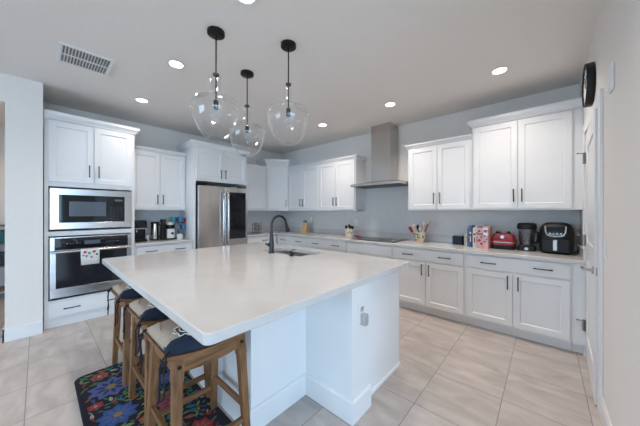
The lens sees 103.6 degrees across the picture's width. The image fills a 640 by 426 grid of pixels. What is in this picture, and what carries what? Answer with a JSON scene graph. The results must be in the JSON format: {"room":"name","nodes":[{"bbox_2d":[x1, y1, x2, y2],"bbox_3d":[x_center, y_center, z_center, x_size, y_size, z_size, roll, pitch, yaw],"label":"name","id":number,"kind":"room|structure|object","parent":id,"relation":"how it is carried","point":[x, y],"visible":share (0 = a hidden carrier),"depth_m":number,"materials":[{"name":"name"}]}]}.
{"room":"kitchen","nodes":[
{"label":"kitchen","id":0,"kind":"room"},
{"bbox_2d":[0,125,4,284],"bbox_3d":[-4.580,-0.046,3.257,2.480,2.804,1.320,0,0,42],"label":"wall","id":1,"kind":"structure","parent":0,"point":[2,127],"depth_m":4.19,"materials":[{"name":"paint"}]},
{"bbox_2d":[0,72,42,328],"bbox_3d":[-5.090,-0.047,1.245,0.840,2.804,5.000,0,0,42],"label":"wall partition","id":2,"kind":"structure","parent":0,"point":[22,98],"depth_m":2.73,"materials":[{"name":"paint"}]},
{"bbox_2d":[2,321,42,342],"bbox_3d":[-3.247,1.287,2.758,0.137,0.140,0.285,0,0,42],"label":"baseboard","id":3,"kind":"structure","parent":2,"relation":"attached to","point":[31,329],"depth_m":2.70,"materials":[{"name":"white wood"}]},
{"bbox_2d":[43,102,280,186],"bbox_3d":[-2.361,-0.043,4.841,0.120,2.804,4.000,0,0,42],"label":"wall","id":4,"kind":"structure","parent":0,"point":[148,136],"depth_m":4.30,"materials":[{"name":"paint"}]},
{"bbox_2d":[135,145,185,209],"bbox_3d":[-2.666,-0.516,4.122,0.377,0.973,0.776,0,0,42],"label":"upper cabinet","id":5,"kind":"object","parent":4,"relation":"attached to","point":[160,175],"visible":0.93,"depth_m":4.01,"materials":[{"name":"white paint"}]},
{"bbox_2d":[135,210,280,232],"bbox_3d":[-2.022,0.207,5.121,0.012,0.476,3.130,0,0,42],"label":"backsplash","id":6,"kind":"structure","parent":4,"relation":"attached to","point":[263,218],"depth_m":4.50,"materials":[{"name":"grey tile"}]},
{"bbox_2d":[247,163,266,210],"bbox_3d":[-1.515,-0.515,5.411,0.377,0.973,0.684,0,0,42],"label":"upper cabinet","id":7,"kind":"object","parent":4,"relation":"attached to","point":[256,174],"visible":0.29,"depth_m":5.38,"materials":[{"name":"white paint"}]},
{"bbox_2d":[0,0,601,153],"bbox_3d":[-1.270,-1.494,0.529,11.050,0.100,9.220,0,0,42],"label":"ceiling","id":8,"kind":"structure","parent":0,"point":[350,59],"depth_m":2.32,"materials":[{"name":"paint"}]},
{"bbox_2d":[56,41,114,76],"bbox_3d":[-2.229,-1.439,2.398,0.398,0.012,0.378,0,0,42],"label":"ceiling vent","id":9,"kind":"object","parent":8,"relation":"in","point":[68,54],"visible":1,"depth_m":2.38,"materials":[{"name":"white metal"}]},
{"bbox_2d":[134,98,149,102],"bbox_3d":[-2.301,-1.442,3.254,0.168,0.008,0.168,0,0,42],"label":"recessed light","id":10,"kind":"object","parent":8,"relation":"in","point":[141,100],"visible":1,"depth_m":3.25,"materials":[{"name":"white"}]},
{"bbox_2d":[166,59,185,69],"bbox_3d":[-1.403,-1.440,2.458,0.168,0.008,0.168,0,0,42],"label":"recessed light","id":11,"kind":"object","parent":8,"relation":"in","point":[175,64],"visible":1,"depth_m":2.46,"materials":[{"name":"white plastic"}]},
{"bbox_2d":[169,61,182,67],"bbox_3d":[-1.403,-1.442,2.458,0.118,0.002,0.118,0,0,42],"label":"diffuser","id":12,"kind":"object","parent":11,"relation":"attached to","point":[174,64],"depth_m":2.46,"materials":[{"name":"white plastic"}]},
{"bbox_2d":[190,26,239,140],"bbox_3d":[-0.832,-1.016,2.016,0.372,0.856,0.372,0,0,42],"label":"pendant light","id":13,"kind":"object","parent":8,"relation":"hanging from","point":[216,33],"visible":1,"depth_m":2.00,"materials":[{"name":"clear glass"}]},
{"bbox_2d":[213,100,218,109],"bbox_3d":[-0.832,-0.859,2.016,0.038,0.070,0.038,0,0,42],"label":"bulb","id":14,"kind":"object","parent":13,"relation":"attached to","point":[215,102],"depth_m":2.01,"materials":[{"name":"clear glass"}]},
{"bbox_2d":[228,69,264,156],"bbox_3d":[-0.755,-1.016,2.612,0.372,0.856,0.372,0,0,42],"label":"pendant light","id":15,"kind":"object","parent":8,"relation":"hanging from","point":[248,74],"visible":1,"depth_m":2.60,"materials":[{"name":"clear glass"}]},
{"bbox_2d":[236,0,257,6],"bbox_3d":[-0.496,-1.439,1.679,0.168,0.008,0.168,0,0,42],"label":"recessed light","id":16,"kind":"object","parent":8,"relation":"in","point":[248,3],"visible":1,"depth_m":1.73,"materials":[{"name":"white plastic"}]},
{"bbox_2d":[240,0,253,2],"bbox_3d":[-0.496,-1.441,1.679,0.118,0.002,0.118,0,0,42],"label":"diffuser","id":17,"kind":"object","parent":16,"relation":"attached to","point":[241,1],"depth_m":1.72,"materials":[{"name":"white plastic"}]},
{"bbox_2d":[266,39,309,145],"bbox_3d":[-0.272,-1.015,2.168,0.372,0.856,0.372,0,0,42],"label":"pendant light","id":18,"kind":"object","parent":8,"relation":"hanging from","point":[287,45],"visible":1,"depth_m":2.15,"materials":[{"name":"clear glass"}]},
{"bbox_2d":[286,108,290,116],"bbox_3d":[-0.272,-0.858,2.168,0.038,0.070,0.038,0,0,42],"label":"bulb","id":19,"kind":"object","parent":18,"relation":"attached to","point":[288,111],"depth_m":2.15,"materials":[{"name":"clear glass"}]},
{"bbox_2d":[384,102,396,106],"bbox_3d":[0.939,-1.438,3.369,0.168,0.008,0.168,0,0,42],"label":"recessed light","id":20,"kind":"object","parent":8,"relation":"in","point":[389,104],"visible":1,"depth_m":3.37,"materials":[{"name":"white"}]},
{"bbox_2d":[490,66,509,75],"bbox_3d":[1.827,-1.437,2.562,0.168,0.008,0.168,0,0,42],"label":"recessed light","id":21,"kind":"object","parent":8,"relation":"in","point":[500,70],"visible":1,"depth_m":2.56,"materials":[{"name":"white plastic"}]},
{"bbox_2d":[493,68,506,73],"bbox_3d":[1.827,-1.438,2.562,0.118,0.002,0.118,0,0,42],"label":"diffuser","id":22,"kind":"object","parent":21,"relation":"attached to","point":[498,70],"depth_m":2.56,"materials":[{"name":"white plastic"}]},
{"bbox_2d":[0,293,601,425],"bbox_3d":[-1.273,1.410,0.529,11.050,0.100,9.220,0,0,42],"label":"floor","id":23,"kind":"structure","parent":0,"point":[450,372],"depth_m":2.04,"materials":[{"name":"tile"}]},
{"bbox_2d":[0,224,4,291],"bbox_3d":[-5.242,0.779,3.928,0.300,1.152,0.864,0,0,42],"label":"shelf","id":24,"kind":"object","parent":23,"relation":"on","point":[2,288],"visible":0.02,"depth_m":3.98,"materials":[{"name":"brown wood"}]},
{"bbox_2d":[0,251,4,264],"bbox_3d":[-5.127,0.742,4.027,0.180,0.200,0.240,0,0,42],"label":"storage box","id":25,"kind":"object","parent":24,"relation":"on","point":[2,254],"visible":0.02,"depth_m":4.00,"materials":[{"name":"black plastic"}]},
{"bbox_2d":[0,230,4,242],"bbox_3d":[-5.127,0.392,4.027,0.180,0.200,0.240,0,0,42],"label":"storage box","id":26,"kind":"object","parent":24,"relation":"on","point":[2,232],"visible":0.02,"depth_m":4.00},
{"bbox_2d":[43,109,139,329],"bbox_3d":[-3.081,0.094,3.422,0.687,2.528,0.908,0,0,42],"label":"tall cabinet","id":27,"kind":"object","parent":23,"relation":"on","point":[77,154],"visible":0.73,"depth_m":3.14,"materials":[{"name":"white paint"}]},
{"bbox_2d":[49,234,131,300],"bbox_3d":[-3.034,0.665,3.346,0.597,0.735,0.770,0,0,42],"label":"wall oven","id":28,"kind":"object","parent":27,"relation":"in","point":[68,278],"visible":0.89,"depth_m":3.10,"materials":[{"name":"silver metal"}]},
{"bbox_2d":[81,248,99,264],"bbox_3d":[-2.845,0.547,3.121,0.038,0.191,0.170,0,0,42],"label":"dish towel","id":29,"kind":"object","parent":28,"relation":"hanging from","point":[88,256],"visible":1,"depth_m":3.11,"materials":[{"name":"white fabric"}]},
{"bbox_2d":[50,188,130,229],"bbox_3d":[-3.040,-0.039,3.351,0.480,0.483,0.770,0,0,42],"label":"microwave","id":30,"kind":"object","parent":27,"relation":"in","point":[69,208],"visible":1,"depth_m":3.15,"materials":[{"name":"silver metal"}]},
{"bbox_2d":[74,354,231,425],"bbox_3d":[-1.227,1.355,1.785,1.495,0.010,0.645,0,0,42],"label":"floor mat","id":31,"kind":"object","parent":23,"relation":"on","point":[103,400],"visible":0.47,"depth_m":1.79,"materials":[{"name":"multicoloured fabric"}]},
{"bbox_2d":[111,289,144,385],"bbox_3d":[-1.550,1.015,2.252,0.456,0.673,0.444,0,0,42],"label":"counter stool","id":32,"kind":"object","parent":31,"relation":"on","point":[124,346],"visible":0.26,"depth_m":2.00,"materials":[{"name":"brown wood"}]},
{"bbox_2d":[107,282,142,325],"bbox_3d":[-1.562,0.748,2.238,0.420,0.283,0.461,0,0,42],"label":"seat cushion","id":33,"kind":"object","parent":32,"relation":"on","point":[123,290],"visible":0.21,"depth_m":2.05,"materials":[{"name":"fabric"}]},
{"bbox_2d":[127,307,209,425],"bbox_3d":[-1.096,1.015,1.845,0.456,0.673,0.444,0,0,42],"label":"counter stool","id":34,"kind":"object","parent":31,"relation":"on","point":[134,372],"visible":0.27,"depth_m":1.78,"materials":[{"name":"brown wood"}]},
{"bbox_2d":[123,298,168,355],"bbox_3d":[-1.108,0.749,1.831,0.420,0.283,0.461,0,0,42],"label":"seat cushion","id":35,"kind":"object","parent":34,"relation":"on","point":[146,311],"visible":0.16,"depth_m":1.64,"materials":[{"name":"fabric"}]},
{"bbox_2d":[144,331,249,425],"bbox_3d":[-0.706,1.016,1.464,0.456,0.673,0.444,0,0,42],"label":"counter stool","id":36,"kind":"object","parent":31,"relation":"on","point":[178,364],"visible":0.62,"depth_m":1.43,"materials":[{"name":"brown wood"}]},
{"bbox_2d":[139,319,209,402],"bbox_3d":[-0.718,0.749,1.450,0.420,0.283,0.461,0,0,42],"label":"seat cushion","id":37,"kind":"object","parent":36,"relation":"on","point":[174,340],"visible":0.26,"depth_m":1.27,"materials":[{"name":"fabric"}]},
{"bbox_2d":[134,242,191,254],"bbox_3d":[-2.557,0.920,4.023,0.651,0.876,0.776,0,0,42],"label":"base cabinet","id":38,"kind":"object","parent":23,"relation":"on","point":[138,250],"visible":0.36,"depth_m":3.79,"materials":[{"name":"white paint"}]},
{"bbox_2d":[134,231,192,245],"bbox_3d":[-2.563,0.412,4.028,0.634,0.139,0.774,0,0,42],"label":"countertop","id":39,"kind":"structure","parent":38,"relation":"on","point":[149,242],"depth_m":3.89,"materials":[{"name":"white stone"}]},
{"bbox_2d":[134,220,146,241],"bbox_3d":[-2.762,0.284,3.851,0.260,0.319,0.152,0,0,42],"label":"coffee machine","id":40,"kind":"object","parent":39,"relation":"on","point":[140,225],"visible":0.77,"depth_m":3.80,"materials":[{"name":"black plastic"}]},
{"bbox_2d":[150,222,159,239],"bbox_3d":[-2.625,0.299,4.011,0.123,0.290,0.137,0,0,3],"label":"kettle","id":41,"kind":"object","parent":39,"relation":"on","point":[154,225],"visible":0.88,"depth_m":3.96,"materials":[{"name":"silver metal"}]},
{"bbox_2d":[160,219,165,239],"bbox_3d":[-2.514,0.277,4.039,0.100,0.333,0.084,0,0,42],"label":"coffee grinder","id":42,"kind":"object","parent":39,"relation":"on","point":[163,221],"visible":0.96,"depth_m":4.01,"materials":[{"name":"black plastic"}]},
{"bbox_2d":[166,222,174,239],"bbox_3d":[-2.456,0.302,4.121,0.147,0.284,0.124,0,0,42],"label":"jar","id":43,"kind":"object","parent":39,"relation":"on","point":[170,231],"visible":0.91,"depth_m":4.07,"materials":[{"name":"white plastic"}]},
{"bbox_3d":[-2.399,0.264,4.258,0.130,0.360,0.130,0,0,42],"label":"mug tree","id":44,"kind":"object","parent":39,"relation":"on","visible":0},
{"bbox_2d":[174,224,179,228],"bbox_3d":[-2.377,0.242,4.186,0.103,0.085,0.082,0,0,38],"label":"mug","id":45,"kind":"object","parent":44,"relation":"hanging from","point":[176,226],"visible":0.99,"depth_m":4.15,"materials":[{"name":"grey ceramic"}]},
{"bbox_2d":[178,217,183,221],"bbox_3d":[-2.337,0.120,4.214,0.103,0.085,0.082,0,0,-2],"label":"mug","id":46,"kind":"object","parent":44,"relation":"hanging from","point":[180,219],"visible":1,"depth_m":4.18,"materials":[{"name":"blue ceramic"}]},
{"bbox_2d":[180,224,185,229],"bbox_3d":[-2.326,0.254,4.262,0.102,0.085,0.082,0,0,-42],"label":"mug","id":47,"kind":"object","parent":44,"relation":"hanging from","point":[183,226],"visible":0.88,"depth_m":4.25,"materials":[{"name":"blue ceramic"}]},
{"bbox_2d":[176,139,250,248],"bbox_3d":[-1.954,0.095,4.672,0.702,2.528,1.094,0,0,42],"label":"tall cabinet","id":48,"kind":"object","parent":23,"relation":"on","point":[207,163],"visible":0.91,"depth_m":4.32,"materials":[{"name":"white paint"}]},
{"bbox_2d":[196,183,246,248],"bbox_3d":[-1.897,0.429,4.630,0.742,1.800,0.904,0,0,42],"label":"refrigerator","id":49,"kind":"object","parent":23,"relation":"on","point":[221,212],"visible":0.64,"depth_m":4.35,"materials":[{"name":"grey metal"}]},
{"bbox_2d":[247,235,277,243],"bbox_3d":[-1.188,0.922,5.559,0.657,0.875,1.345,0,0,42],"label":"base cabinet","id":50,"kind":"object","parent":23,"relation":"on","point":[255,239],"visible":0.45,"depth_m":5.10,"materials":[{"name":"white paint"}]},
{"bbox_2d":[247,226,585,264],"bbox_3d":[0.508,0.415,4.040,5.198,0.139,1.342,0,0,42],"label":"countertop","id":51,"kind":"structure","parent":50,"relation":"on","point":[432,242],"depth_m":3.70,"materials":[{"name":"white stone"}]},
{"bbox_2d":[301,220,307,232],"bbox_3d":[-0.323,0.306,5.366,0.110,0.282,0.140,0,0,19],"label":"knife block","id":52,"kind":"object","parent":51,"relation":"on","point":[305,224],"visible":0.98,"depth_m":5.33,"materials":[{"name":"brown wood"}]},
{"bbox_2d":[345,224,353,236],"bbox_3d":[0.517,0.331,4.523,0.136,0.232,0.158,0,0,-30],"label":"utensil crock","id":53,"kind":"object","parent":51,"relation":"on","point":[348,232],"visible":0.94,"depth_m":4.47,"materials":[{"name":"beige ceramic"}]},
{"bbox_2d":[351,236,406,242],"bbox_3d":[0.962,0.433,4.118,0.770,0.030,0.500,0,0,42],"label":"cooktop","id":54,"kind":"object","parent":51,"relation":"in","point":[391,240],"visible":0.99,"depth_m":4.05,"materials":[{"name":"black glass"}]},
{"bbox_2d":[408,220,430,241],"bbox_3d":[1.484,0.280,3.793,0.345,0.338,0.157,0,0,42],"label":"pot","id":55,"kind":"object","parent":51,"relation":"on","point":[420,236],"visible":0.98,"depth_m":3.73,"materials":[{"name":"beige ceramic"}]},
{"bbox_2d":[452,235,463,244],"bbox_3d":[1.927,0.390,3.516,0.124,0.118,0.112,0,0,39],"label":"cube","id":56,"kind":"object","parent":51,"relation":"on","point":[458,240],"visible":1,"depth_m":3.47,"materials":[{"name":"black plastic"}]},
{"bbox_2d":[467,228,468,245],"bbox_3d":[1.998,0.332,3.360,0.024,0.235,0.181,0,0,42],"label":"cookbook","id":57,"kind":"object","parent":51,"relation":"on","point":[467,228],"visible":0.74,"depth_m":3.30,"materials":[{"name":"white paper"}]},
{"bbox_2d":[469,225,474,246],"bbox_3d":[2.006,0.312,3.326,0.028,0.275,0.191,0,0,42],"label":"cookbook","id":58,"kind":"object","parent":51,"relation":"on","point":[470,226],"visible":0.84,"depth_m":3.25,"materials":[{"name":"blue paper"}]},
{"bbox_2d":[473,227,475,247],"bbox_3d":[2.019,0.322,3.261,0.038,0.255,0.201,0,0,42],"label":"cookbook","id":59,"kind":"object","parent":51,"relation":"on","point":[474,228],"visible":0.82,"depth_m":3.19,"materials":[{"name":"white paper"}]},
{"bbox_2d":[476,225,477,247],"bbox_3d":[2.029,0.307,3.226,0.018,0.285,0.211,0,0,42],"label":"cookbook","id":60,"kind":"object","parent":51,"relation":"on","point":[476,225],"visible":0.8,"depth_m":3.15,"materials":[{"name":"white paper"}]},
{"bbox_2d":[478,225,485,248],"bbox_3d":[2.046,0.307,3.184,0.056,0.285,0.211,0,0,42],"label":"cookbook","id":61,"kind":"object","parent":51,"relation":"on","point":[480,227],"visible":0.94,"depth_m":3.10,"materials":[{"name":"pink paper"}]},
{"bbox_2d":[483,226,490,248],"bbox_3d":[2.076,0.313,3.131,0.054,0.272,0.211,0,0,42],"label":"cookbook","id":62,"kind":"object","parent":51,"relation":"on","point":[486,229],"visible":1,"depth_m":3.06,"materials":[{"name":"pink paper"}]},
{"bbox_2d":[491,231,516,249],"bbox_3d":[2.275,0.342,3.124,0.246,0.215,0.259,0,0,42],"label":"countertop grill","id":63,"kind":"object","parent":51,"relation":"on","point":[506,241],"visible":1,"depth_m":3.03,"materials":[{"name":"red plastic"}]},
{"bbox_2d":[517,223,538,251],"bbox_3d":[2.451,0.287,2.967,0.209,0.325,0.187,0,0,42],"label":"blender","id":64,"kind":"object","parent":51,"relation":"on","point":[531,226],"visible":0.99,"depth_m":2.91,"materials":[{"name":"black plastic"}]},
{"bbox_2d":[539,222,574,254],"bbox_3d":[2.605,0.282,2.777,0.348,0.336,0.284,0,0,-44],"label":"air fryer","id":65,"kind":"object","parent":51,"relation":"on","point":[554,237],"visible":1,"depth_m":2.68,"materials":[{"name":"black plastic"}]},
{"bbox_2d":[542,239,569,253],"bbox_3d":[2.518,0.361,2.695,0.027,0.139,0.221,0,0,-44],"label":"basket","id":66,"kind":"object","parent":65,"relation":"on","point":[563,245],"depth_m":2.67,"materials":[{"name":"black plastic"}]},
{"bbox_2d":[277,235,307,247],"bbox_3d":[-0.392,0.923,5.308,0.915,0.876,0.651,0,0,42],"label":"base cabinet","id":67,"kind":"object","parent":23,"relation":"on","point":[281,239],"visible":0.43,"depth_m":5.07,"materials":[{"name":"white paint"}]},
{"bbox_2d":[189,271,399,425],"bbox_3d":[-0.491,0.927,2.492,2.232,0.868,1.353,0,0,42],"label":"kitchen island","id":68,"kind":"object","parent":23,"relation":"on","point":[320,351],"visible":0.36,"depth_m":1.73,"materials":[{"name":"white paint"}]},
{"bbox_2d":[102,242,408,345],"bbox_3d":[-0.633,0.469,2.352,2.248,0.045,1.857,0,0,42],"label":"countertop","id":69,"kind":"structure","parent":68,"relation":"on","point":[218,294],"depth_m":1.65,"materials":[{"name":"white stone"}]},
{"bbox_2d":[265,215,289,252],"bbox_3d":[-0.475,0.237,2.858,0.123,0.418,0.293,0,0,42],"label":"kitchen faucet","id":70,"kind":"object","parent":69,"relation":"on","point":[270,244],"visible":1,"depth_m":2.75,"materials":[{"name":"grey metal"}]},
{"bbox_2d":[275,250,309,255],"bbox_3d":[-0.334,0.584,2.889,0.697,0.182,0.382,0,0,42],"label":"sink","id":71,"kind":"object","parent":69,"relation":"in","point":[282,251],"visible":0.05,"depth_m":3.12,"materials":[{"name":"silver metal"}]},
{"bbox_2d":[358,302,368,325],"bbox_3d":[0.296,0.688,1.688,0.045,0.137,0.080,0,0,42],"label":"outlet","id":72,"kind":"object","parent":68,"relation":"attached to","point":[363,318],"visible":1,"depth_m":1.68,"materials":[{"name":"white plastic"}]},
{"bbox_2d":[308,238,347,252],"bbox_3d":[0.294,0.924,4.695,0.925,0.876,0.651,0,0,42],"label":"base cabinet","id":73,"kind":"object","parent":23,"relation":"on","point":[323,244],"visible":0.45,"depth_m":4.44,"materials":[{"name":"white paint"}]},
{"bbox_2d":[348,242,393,258],"bbox_3d":[0.941,0.924,4.117,0.810,0.876,0.651,0,0,42],"label":"base cabinet","id":74,"kind":"object","parent":23,"relation":"on","point":[384,251],"visible":0.18,"depth_m":3.87,"materials":[{"name":"white paint"}]},
{"bbox_2d":[394,246,466,322],"bbox_3d":[1.586,0.925,3.541,0.920,0.876,0.651,0,0,42],"label":"base cabinet","id":75,"kind":"object","parent":23,"relation":"on","point":[433,282],"visible":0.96,"depth_m":3.27,"materials":[{"name":"white paint"}]},
{"bbox_2d":[465,253,572,350],"bbox_3d":[2.270,0.926,2.929,0.915,0.876,0.651,0,0,42],"label":"base cabinet","id":76,"kind":"object","parent":23,"relation":"on","point":[530,299],"visible":0.98,"depth_m":2.67,"materials":[{"name":"white paint"}]},
{"bbox_2d":[572,263,585,353],"bbox_3d":[2.495,0.927,2.428,0.087,0.875,0.086,0,0,42],"label":"filler panel","id":77,"kind":"object","parent":23,"relation":"on","point":[579,276],"visible":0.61,"depth_m":2.40,"materials":[{"name":"white paint"}]},
{"bbox_2d":[281,84,579,181],"bbox_3d":[1.001,-0.040,4.600,5.455,2.804,0.120,0,0,42],"label":"wall","id":78,"kind":"structure","parent":0,"point":[455,124],"depth_m":3.94,"materials":[{"name":"paint"}]},
{"bbox_2d":[256,159,299,210],"bbox_3d":[-0.955,-0.597,5.783,0.715,1.138,0.718,0,0,42],"label":"upper cabinet","id":79,"kind":"object","parent":78,"relation":"attached to","point":[277,171],"visible":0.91,"depth_m":5.58,"materials":[{"name":"white paint"}]},
{"bbox_2d":[287,162,318,210],"bbox_3d":[-0.276,-0.513,5.405,0.903,0.973,0.377,0,0,42],"label":"upper cabinet","id":80,"kind":"object","parent":78,"relation":"attached to","point":[303,179],"visible":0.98,"depth_m":5.25,"materials":[{"name":"white paint"}]},
{"bbox_2d":[317,154,366,210],"bbox_3d":[0.405,-0.513,4.797,0.917,0.973,0.377,0,0,42],"label":"upper cabinet","id":81,"kind":"object","parent":78,"relation":"attached to","point":[336,175],"visible":0.99,"depth_m":4.62,"materials":[{"name":"white paint"}]},
{"bbox_2d":[350,122,407,188],"bbox_3d":[1.018,-0.930,4.158,0.910,1.018,0.487,0,0,42],"label":"range hood","id":82,"kind":"object","parent":78,"relation":"attached to","point":[384,137],"visible":0.91,"depth_m":4.11,"materials":[{"name":"silver metal"}]},
{"bbox_2d":[281,186,579,243],"bbox_3d":[0.962,0.005,4.546,5.203,0.886,0.012,0,0,42],"label":"backsplash","id":83,"kind":"structure","parent":78,"relation":"attached to","point":[386,209],"depth_m":4.03,"materials":[{"name":"grey tile"}]},
{"bbox_2d":[404,134,471,210],"bbox_3d":[1.712,-0.511,3.629,0.878,0.973,0.377,0,0,42],"label":"upper cabinet","id":84,"kind":"object","parent":78,"relation":"attached to","point":[440,174],"visible":0.99,"depth_m":3.47,"materials":[{"name":"white paint"}]},
{"bbox_2d":[467,97,582,209],"bbox_3d":[2.391,-0.593,3.022,1.039,1.138,0.377,0,0,42],"label":"upper cabinet","id":85,"kind":"object","parent":78,"relation":"attached to","point":[522,162],"depth_m":2.84,"materials":[{"name":"white paint"}]},
{"bbox_2d":[534,223,541,231],"bbox_3d":[2.630,0.184,3.042,0.072,0.116,0.007,0,0,42],"label":"outlet","id":86,"kind":"object","parent":78,"relation":"attached to","point":[539,225],"visible":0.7,"depth_m":3.04,"materials":[{"name":"white plastic"}]},
{"bbox_2d":[580,0,639,425],"bbox_3d":[3.431,-0.037,0.565,3.785,2.804,2.660,0,0,42],"label":"wall","id":87,"kind":"structure","parent":0,"point":[616,35],"depth_m":1.31,"materials":[{"name":"paint"}]},
{"bbox_2d":[576,108,597,404],"bbox_3d":[2.203,0.312,2.079,0.100,2.080,0.826,0,0,44],"label":"door","id":88,"kind":"structure","parent":87,"relation":"in","point":[590,158],"depth_m":1.91,"materials":[{"name":"white wood"}]},
{"bbox_2d":[582,62,595,107],"bbox_3d":[2.195,-1.036,2.059,0.051,0.340,0.340,0,0,42],"label":"wall clock","id":89,"kind":"object","parent":87,"relation":"attached to","point":[589,71],"visible":0.99,"depth_m":1.97,"materials":[{"name":"black plastic"}]},
{"bbox_2d":[583,88,603,415],"bbox_3d":[2.264,0.269,2.016,0.148,2.190,1.030,0,0,42],"label":"trim","id":90,"kind":"structure","parent":87,"relation":"attached to","point":[598,103],"depth_m":1.68,"materials":[{"name":"white wood"}]},
{"bbox_2d":[600,397,611,425],"bbox_3d":[1.497,1.293,1.255,0.016,0.140,1.115,0,0,42],"label":"baseboard","id":91,"kind":"structure","parent":87,"relation":"attached to","point":[604,415],"depth_m":1.57,"materials":[{"name":"white"}]},
{"bbox_2d":[608,62,613,94],"bbox_3d":[1.675,-0.767,1.451,0.016,0.150,0.100,0,0,42],"label":"door chime","id":92,"kind":"object","parent":87,"relation":"attached to","point":[611,68],"visible":1,"depth_m":1.43,"materials":[{"name":"white plastic"}]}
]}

